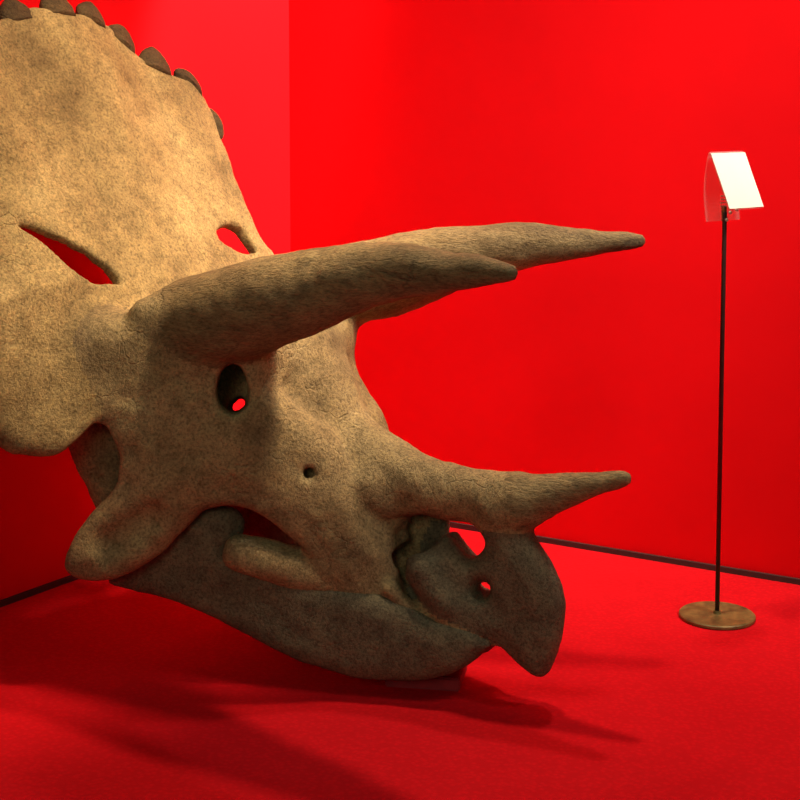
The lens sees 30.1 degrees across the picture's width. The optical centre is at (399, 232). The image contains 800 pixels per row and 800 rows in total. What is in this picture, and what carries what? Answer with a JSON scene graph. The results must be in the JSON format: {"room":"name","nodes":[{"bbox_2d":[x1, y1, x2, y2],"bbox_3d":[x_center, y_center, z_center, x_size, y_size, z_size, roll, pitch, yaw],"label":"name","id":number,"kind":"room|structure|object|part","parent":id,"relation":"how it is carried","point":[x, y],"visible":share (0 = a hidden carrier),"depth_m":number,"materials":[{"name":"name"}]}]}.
{"room":"museum","nodes":[
{"label":"museum","id":0,"kind":"room"},
{"bbox_2d":[0,0,289,599],"bbox_3d":[-2.681,-0.857,2.332,0.120,4.400,8.000,3,6,33],"label":"wall","id":1,"kind":"structure","parent":0,"point":[237,51],"depth_m":5.25,"materials":[{"name":"red paint"}]},
{"bbox_2d":[0,575,77,607],"bbox_3d":[-2.626,1.329,2.487,0.012,0.018,8.000,3,6,33],"label":"baseboard","id":2,"kind":"structure","parent":1,"relation":"attached to","point":[70,578],"depth_m":4.70,"materials":[{"name":"black"}]},
{"bbox_2d":[0,527,799,799],"bbox_3d":[1.500,1.376,2.630,15.000,0.100,11.000,0,5,0],"label":"floor","id":3,"kind":"structure","parent":0,"point":[108,691],"depth_m":3.81,"materials":[{"name":"red carpet"}]},
{"bbox_2d":[385,666,466,691],"bbox_3d":[0.072,1.187,4.014,0.200,0.036,0.160,1,5,10],"label":"support block","id":4,"kind":"object","parent":3,"relation":"on","point":[452,682],"visible":0.44,"depth_m":3.93,"materials":[{"name":"red"}]},
{"bbox_2d":[0,0,644,680],"bbox_3d":[-0.241,0.235,4.128,1.834,1.839,1.358,1,5,16],"label":"skull","id":5,"kind":"object","parent":4,"relation":"on","point":[294,518],"visible":1,"depth_m":3.86},
{"bbox_2d":[679,152,763,629],"bbox_3d":[0.957,0.463,4.427,0.227,1.404,0.227,0,5,0],"label":"stand","id":6,"kind":"object","parent":3,"relation":"on","point":[734,172],"visible":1,"depth_m":4.40,"materials":[{"name":"brown metal"}]},
{"bbox_3d":[0.951,-0.091,4.369,0.026,0.034,0.002,-4,6,-38],"label":"fixing plate","id":7,"kind":"part","parent":6,"relation":"part of","materials":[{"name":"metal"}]},
{"bbox_2d":[289,0,799,577],"bbox_3d":[2.997,-0.974,3.670,8.120,4.400,0.120,3,6,31],"label":"wall","id":8,"kind":"structure","parent":0,"point":[406,115],"depth_m":5.09,"materials":[{"name":"red paint"}]},
{"bbox_2d":[450,521,799,584],"bbox_3d":[3.020,1.217,3.770,7.988,0.018,0.012,3,6,31],"label":"baseboard","id":9,"kind":"structure","parent":8,"relation":"attached to","point":[682,562],"depth_m":5.03,"materials":[{"name":"black"}]}
]}

